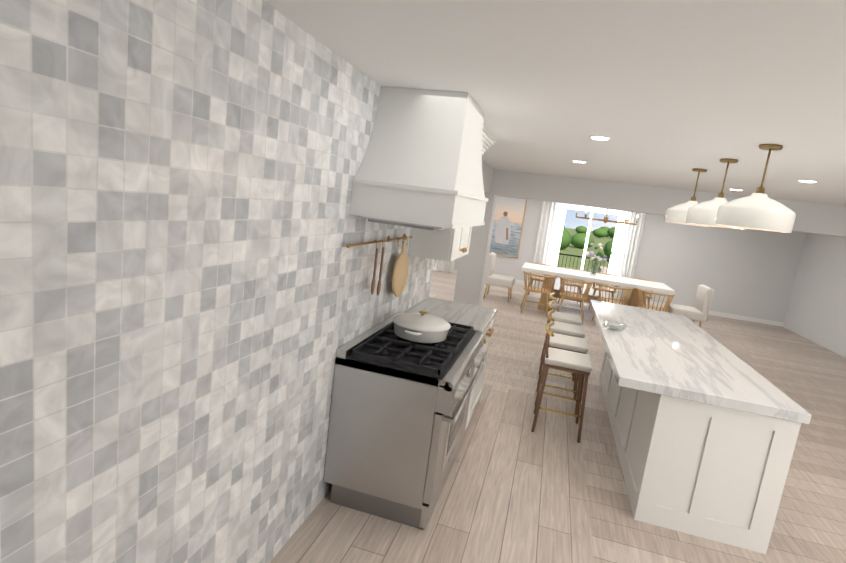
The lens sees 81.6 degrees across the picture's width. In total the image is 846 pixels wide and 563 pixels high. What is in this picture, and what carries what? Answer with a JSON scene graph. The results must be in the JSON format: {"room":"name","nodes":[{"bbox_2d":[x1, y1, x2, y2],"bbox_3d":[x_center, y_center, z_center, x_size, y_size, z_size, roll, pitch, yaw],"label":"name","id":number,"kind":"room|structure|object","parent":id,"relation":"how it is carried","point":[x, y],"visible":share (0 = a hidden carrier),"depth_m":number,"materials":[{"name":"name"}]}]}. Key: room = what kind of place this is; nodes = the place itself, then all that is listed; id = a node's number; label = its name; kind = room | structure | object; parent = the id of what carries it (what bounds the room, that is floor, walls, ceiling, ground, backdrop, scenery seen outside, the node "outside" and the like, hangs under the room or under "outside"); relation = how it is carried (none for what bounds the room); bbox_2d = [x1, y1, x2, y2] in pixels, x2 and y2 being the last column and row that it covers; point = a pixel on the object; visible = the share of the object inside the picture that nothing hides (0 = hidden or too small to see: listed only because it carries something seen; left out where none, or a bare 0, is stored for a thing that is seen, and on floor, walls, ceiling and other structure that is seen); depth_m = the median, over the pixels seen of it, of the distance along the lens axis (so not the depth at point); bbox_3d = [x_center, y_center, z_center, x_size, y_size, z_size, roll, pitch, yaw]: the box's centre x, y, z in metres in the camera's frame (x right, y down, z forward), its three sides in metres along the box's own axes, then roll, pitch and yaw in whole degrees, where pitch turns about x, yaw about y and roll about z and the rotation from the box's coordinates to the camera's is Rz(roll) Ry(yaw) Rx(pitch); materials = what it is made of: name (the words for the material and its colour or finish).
{"room":"kitchen","nodes":[
{"label":"kitchen","id":0,"kind":"room"},
{"bbox_2d":[453,169,497,305],"bbox_3d":[0.881,-0.623,8.123,0.420,2.430,0.450,10,10,14],"label":"pillar","id":1,"kind":"structure","parent":0,"point":[471,275],"depth_m":7.96,"materials":[{"name":"grey paint"}]},
{"bbox_2d":[482,161,493,193],"bbox_3d":[0.587,-1.369,6.144,0.140,0.390,3.300,10,10,14],"label":"header beam","id":2,"kind":"structure","parent":0,"point":[487,171],"depth_m":7.16,"materials":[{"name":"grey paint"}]},
{"bbox_2d":[264,0,845,206],"bbox_3d":[0.060,-1.704,6.193,14.400,0.120,13.500,10,10,14],"label":"ceiling","id":3,"kind":"structure","parent":0,"point":[668,93],"depth_m":2.07,"materials":[{"name":"paint"}]},
{"bbox_2d":[572,160,586,162],"bbox_3d":[1.653,-1.267,5.182,0.160,0.006,0.160,10,10,14],"label":"recessed light","id":4,"kind":"object","parent":3,"relation":"in","point":[577,161],"visible":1,"depth_m":5.16,"materials":[{"name":"white plastic"}]},
{"bbox_2d":[589,136,611,139],"bbox_3d":[1.284,-1.039,3.557,0.160,0.006,0.160,10,10,14],"label":"recessed light","id":5,"kind":"object","parent":3,"relation":"in","point":[599,138],"visible":1,"depth_m":3.53,"materials":[{"name":"white plastic"}]},
{"bbox_2d":[576,208,637,224],"bbox_3d":[3.547,-1.424,9.396,1.146,0.618,0.648,10,10,14],"label":"brass chandelier","id":6,"kind":"object","parent":3,"relation":"hanging from","point":[605,220],"visible":0.96,"depth_m":9.38,"materials":[{"name":"gold metal"}]},
{"bbox_2d":[494,170,845,236],"bbox_3d":[4.207,-1.071,7.089,6.300,0.390,0.350,10,10,14],"label":"beam","id":7,"kind":"structure","parent":3,"relation":"attached to","point":[822,219],"depth_m":7.22,"materials":[{"name":"grey paint"}]},
{"bbox_2d":[664,168,712,226],"bbox_3d":[2.566,-0.799,4.646,0.416,0.518,0.416,10,10,14],"label":"pendant light","id":8,"kind":"object","parent":3,"relation":"hanging from","point":[677,214],"visible":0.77,"depth_m":4.59,"materials":[{"name":"white ceramic"}]},
{"bbox_2d":[685,158,744,229],"bbox_3d":[2.346,-0.693,3.852,0.416,0.518,0.416,10,10,14],"label":"pendant light","id":9,"kind":"object","parent":3,"relation":"hanging from","point":[703,213],"visible":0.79,"depth_m":3.79,"materials":[{"name":"white ceramic"}]},
{"bbox_2d":[715,144,795,232],"bbox_3d":[2.137,-0.593,3.097,0.416,0.518,0.416,10,10,14],"label":"pendant light","id":10,"kind":"object","parent":3,"relation":"hanging from","point":[759,209],"visible":1,"depth_m":2.99,"materials":[{"name":"white ceramic"}]},
{"bbox_2d":[797,180,818,182],"bbox_3d":[3.502,-0.912,4.465,0.160,0.006,0.160,10,10,14],"label":"recessed light","id":11,"kind":"object","parent":3,"relation":"in","point":[809,181],"visible":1,"depth_m":4.45,"materials":[{"name":"white plastic"}]},
{"bbox_2d":[270,270,845,562],"bbox_3d":[-0.255,0.791,6.613,14.400,0.120,13.500,10,10,14],"label":"floor","id":12,"kind":"structure","parent":0,"point":[549,489],"depth_m":3.53,"materials":[{"name":"brown wood"}]},
{"bbox_2d":[324,312,486,529],"bbox_3d":[-0.047,0.831,3.290,0.730,0.950,1.128,10,10,14],"label":"range","id":13,"kind":"object","parent":12,"relation":"on","point":[398,414],"visible":0.85,"depth_m":2.78,"materials":[{"name":"silver metal"}]},
{"bbox_2d":[393,311,450,342],"bbox_3d":[-0.009,0.276,3.212,0.384,0.172,0.490,10,10,14],"label":"pot","id":14,"kind":"object","parent":13,"relation":"on","point":[422,327],"visible":1,"depth_m":3.08,"materials":[{"name":"white ceramic"}]},
{"bbox_2d":[404,297,496,429],"bbox_3d":[0.204,0.711,4.278,0.695,0.920,0.920,10,10,14],"label":"base cabinet","id":15,"kind":"object","parent":12,"relation":"on","point":[479,319],"visible":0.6,"depth_m":4.22,"materials":[{"name":"white wood"}]},
{"bbox_2d":[483,252,514,302],"bbox_3d":[1.584,-0.098,10.117,0.597,0.922,0.540,10,10,14],"label":"end chair","id":16,"kind":"object","parent":12,"relation":"on","point":[508,282],"visible":0.9,"depth_m":9.90,"materials":[{"name":"fabric"}]},
{"bbox_2d":[520,271,555,316],"bbox_3d":[2.125,0.217,9.170,0.603,0.756,0.530,9,10,9],"label":"dining chair","id":17,"kind":"object","parent":12,"relation":"on","point":[542,290],"visible":1,"depth_m":9.02,"materials":[{"name":"brown wood"}]},
{"bbox_2d":[528,263,554,294],"bbox_3d":[2.566,0.005,10.761,0.603,0.756,0.530,10,10,19],"label":"dining chair","id":18,"kind":"object","parent":12,"relation":"on","point":[537,278],"visible":0.17,"depth_m":10.79,"materials":[{"name":"brown wood"}]},
{"bbox_2d":[539,293,581,375],"bbox_3d":[1.692,0.625,5.999,0.438,0.892,0.470,10,10,14],"label":"bar stool","id":19,"kind":"object","parent":12,"relation":"on","point":[567,318],"visible":0.44,"depth_m":5.86,"materials":[{"name":"fabric"}]},
{"bbox_2d":[537,300,584,392],"bbox_3d":[1.533,0.701,5.425,0.438,0.892,0.470,10,10,14],"label":"bar stool","id":20,"kind":"object","parent":12,"relation":"on","point":[569,329],"visible":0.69,"depth_m":5.27,"materials":[{"name":"fabric"}]},
{"bbox_2d":[531,322,591,442],"bbox_3d":[1.215,0.854,4.278,0.438,0.892,0.470,10,10,14],"label":"bar stool","id":21,"kind":"object","parent":12,"relation":"on","point":[569,361],"visible":1,"depth_m":4.13,"materials":[{"name":"fabric"}]},
{"bbox_2d":[535,310,587,414],"bbox_3d":[1.374,0.777,4.852,0.438,0.892,0.470,10,10,14],"label":"bar stool","id":22,"kind":"object","parent":12,"relation":"on","point":[568,343],"visible":0.69,"depth_m":4.71,"materials":[{"name":"fabric"}]},
{"bbox_2d":[556,267,587,306],"bbox_3d":[3.197,0.112,10.600,0.603,0.756,0.530,9,10,9],"label":"dining chair","id":23,"kind":"object","parent":12,"relation":"on","point":[573,284],"visible":0.42,"depth_m":10.53,"materials":[{"name":"brown wood"}]},
{"bbox_2d":[557,276,593,323],"bbox_3d":[2.756,0.324,9.009,0.603,0.756,0.530,10,10,18],"label":"dining chair","id":24,"kind":"object","parent":12,"relation":"on","point":[573,295],"visible":1,"depth_m":8.84,"materials":[{"name":"brown wood"}]},
{"bbox_2d":[521,262,674,309],"bbox_3d":[3.312,0.260,9.712,2.740,0.780,1.050,10,10,14],"label":"dining table","id":25,"kind":"object","parent":12,"relation":"on","point":[634,284],"visible":0.65,"depth_m":9.44,"materials":[{"name":"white wood"}]},
{"bbox_2d":[586,243,612,275],"bbox_3d":[3.412,-0.431,9.545,0.494,0.649,0.544,10,10,14],"label":"flower vase","id":26,"kind":"object","parent":25,"relation":"on","point":[595,258],"visible":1,"depth_m":9.51,"materials":[{"name":"clear glass"}]},
{"bbox_2d":[588,272,620,308],"bbox_3d":[3.848,0.222,10.434,0.603,0.756,0.530,10,10,19],"label":"dining chair","id":27,"kind":"object","parent":12,"relation":"on","point":[595,288],"visible":0.42,"depth_m":10.34,"materials":[{"name":"brown wood"}]},
{"bbox_2d":[591,283,632,320],"bbox_3d":[3.401,0.436,8.825,0.603,0.756,0.530,8,10,6],"label":"dining chair","id":28,"kind":"object","parent":12,"relation":"on","point":[624,301],"visible":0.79,"depth_m":8.67,"materials":[{"name":"brown wood"}]},
{"bbox_2d":[625,277,654,304],"bbox_3d":[4.497,0.332,10.269,0.603,0.756,0.530,9,10,9],"label":"dining chair","id":29,"kind":"object","parent":12,"relation":"on","point":[648,296],"visible":0.25,"depth_m":10.31,"materials":[{"name":"brown wood"}]},
{"bbox_2d":[638,288,674,311],"bbox_3d":[4.061,0.541,8.697,0.603,0.756,0.530,12,11,26],"label":"dining chair","id":30,"kind":"object","parent":12,"relation":"on","point":[653,307],"visible":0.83,"depth_m":8.54,"materials":[{"name":"brown wood"}]},
{"bbox_2d":[668,284,713,326],"bbox_3d":[4.880,0.498,9.053,0.597,0.922,0.540,10,10,14],"label":"end chair","id":31,"kind":"object","parent":12,"relation":"on","point":[699,310],"visible":0.85,"depth_m":8.81,"materials":[{"name":"fabric"}]},
{"bbox_2d":[599,348,800,553],"bbox_3d":[2.149,0.983,4.303,0.790,0.860,2.810,10,10,14],"label":"kitchen island","id":32,"kind":"object","parent":12,"relation":"on","point":[705,426],"depth_m":2.99,"materials":[{"name":"wood"}]},
{"bbox_2d":[590,300,810,423],"bbox_3d":[2.074,0.509,4.271,1.025,0.060,2.910,10,10,14],"label":"island countertop","id":33,"kind":"structure","parent":32,"relation":"on","point":[660,353],"depth_m":3.44,"materials":[{"name":"white stone"}]},
{"bbox_2d":[602,320,626,331],"bbox_3d":[1.665,0.393,4.280,0.210,0.060,0.210,10,10,14],"label":"glass bowl","id":34,"kind":"object","parent":33,"relation":"on","point":[621,326],"visible":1,"depth_m":4.26,"materials":[{"name":"clear glass"}]},
{"bbox_2d":[433,199,805,321],"bbox_3d":[1.587,-1.314,12.753,14.150,2.430,0.150,10,10,14],"label":"wall","id":35,"kind":"structure","parent":0,"point":[748,273],"depth_m":11.38,"materials":[{"name":"grey paint"}]},
{"bbox_2d":[435,260,454,272],"bbox_3d":[0.027,-1.508,13.008,2.122,2.302,0.137,10,10,14],"label":"curtain","id":36,"kind":"object","parent":35,"relation":"hanging from","point":[444,266],"visible":0.1,"depth_m":12.97,"materials":[{"name":"white fabric"}]},
{"bbox_2d":[433,266,541,287],"bbox_3d":[0.981,-0.237,12.978,4.730,0.100,0.015,10,10,14],"label":"baseboard","id":37,"kind":"structure","parent":35,"relation":"attached to","point":[455,271],"depth_m":12.60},
{"bbox_2d":[489,196,526,257],"bbox_3d":[1.983,-1.439,12.523,1.120,1.530,0.042,10,10,14],"label":"framed painting","id":38,"kind":"object","parent":35,"relation":"attached to","point":[508,225],"visible":0.67,"depth_m":12.47,"materials":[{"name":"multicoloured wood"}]},
{"bbox_2d":[553,204,622,273],"bbox_3d":[4.025,-0.918,12.078,1.500,1.830,0.150,10,10,14],"label":"window","id":39,"kind":"structure","parent":35,"relation":"in","point":[593,209],"depth_m":12.01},
{"bbox_2d":[530,201,645,299],"bbox_3d":[3.984,-0.859,11.997,2.592,2.342,0.137,10,10,14],"label":"curtain","id":40,"kind":"object","parent":35,"relation":"hanging from","point":[626,251],"visible":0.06,"depth_m":11.89,"materials":[{"name":"white fabric"}]},
{"bbox_2d":[606,294,783,326],"bbox_3d":[6.341,0.669,11.613,3.860,0.100,0.015,10,10,14],"label":"baseboard","id":41,"kind":"structure","parent":35,"relation":"attached to","point":[745,318],"depth_m":11.35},
{"bbox_2d":[783,233,845,357],"bbox_3d":[6.668,0.688,4.680,0.150,2.430,13.100,10,10,14],"label":"wall","id":42,"kind":"structure","parent":0,"point":[816,311],"depth_m":9.84,"materials":[{"name":"grey paint"}]},
{"bbox_3d":[-0.632,0.155,2.369,0.140,2.430,4.950,10,10,14],"label":"wall","id":43,"kind":"structure","parent":0,"visible":0},
{"bbox_2d":[0,0,433,562],"bbox_3d":[-0.563,0.167,2.351,0.006,2.430,4.948,10,10,14],"label":"tile backsplash","id":44,"kind":"structure","parent":43,"relation":"attached to","point":[190,303],"depth_m":1.48,"materials":[{"name":"tile"}]},
{"bbox_2d":[346,234,411,296],"bbox_3d":[-0.270,-0.067,3.184,0.068,0.441,1.177,10,10,14],"label":"utensil rail","id":45,"kind":"object","parent":44,"relation":"attached to","point":[400,274],"visible":1,"depth_m":3.41,"materials":[{"name":"brown wood"}]},
{"bbox_2d":[414,277,417,290],"bbox_3d":[-0.060,0.023,4.198,0.007,0.120,0.075,10,10,14],"label":"outlet","id":46,"kind":"object","parent":44,"relation":"attached to","point":[416,279],"depth_m":4.18,"materials":[{"name":"plastic"}]},
{"bbox_2d":[425,269,430,282],"bbox_3d":[0.047,-0.052,4.570,0.007,0.120,0.120,10,10,14],"label":"outlet","id":47,"kind":"object","parent":44,"relation":"attached to","point":[426,281],"depth_m":4.55,"materials":[{"name":"plastic"}]},
{"bbox_2d":[349,87,487,230],"bbox_3d":[0.069,-0.725,3.046,0.573,0.753,1.130,10,10,14],"label":"range hood","id":48,"kind":"object","parent":43,"relation":"attached to","point":[420,166],"visible":1,"depth_m":2.66,"materials":[{"name":"white paint"}]},
{"bbox_2d":[408,125,495,261],"bbox_3d":[0.256,-0.727,4.064,0.433,1.038,0.955,10,10,14],"label":"upper cabinet","id":49,"kind":"object","parent":43,"relation":"attached to","point":[447,245],"visible":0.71,"depth_m":3.79,"materials":[{"name":"white wood"}]},
{"label":"outside","id":50,"kind":"structure","parent":0,"visible":0},
{"bbox_2d":[557,228,612,271],"bbox_3d":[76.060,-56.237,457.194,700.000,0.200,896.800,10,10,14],"label":"ground","id":51,"kind":"structure","parent":50,"point":[571,249],"depth_m":151.54,"materials":[{"name":"green plant"}]},
{"bbox_2d":[560,226,615,272],"bbox_3d":[-0.066,-34.943,247.397,532.524,10.653,396.382,10,10,14],"label":"landscape","id":52,"kind":"structure","parent":51,"relation":"on","point":[578,240],"depth_m":179.19,"materials":[{"name":"plant"}]},
{"bbox_3d":[0.935,-0.146,14.769,18.000,0.120,3.040,10,10,14],"label":"deck","id":53,"kind":"object","parent":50,"visible":0},
{"bbox_2d":[558,253,609,272],"bbox_3d":[1.362,-0.901,15.931,18.006,0.920,0.050,10,10,14],"label":"railing","id":54,"kind":"object","parent":53,"relation":"on","point":[581,260],"visible":0.02,"depth_m":15.01,"materials":[{"name":"black metal"}]}
]}

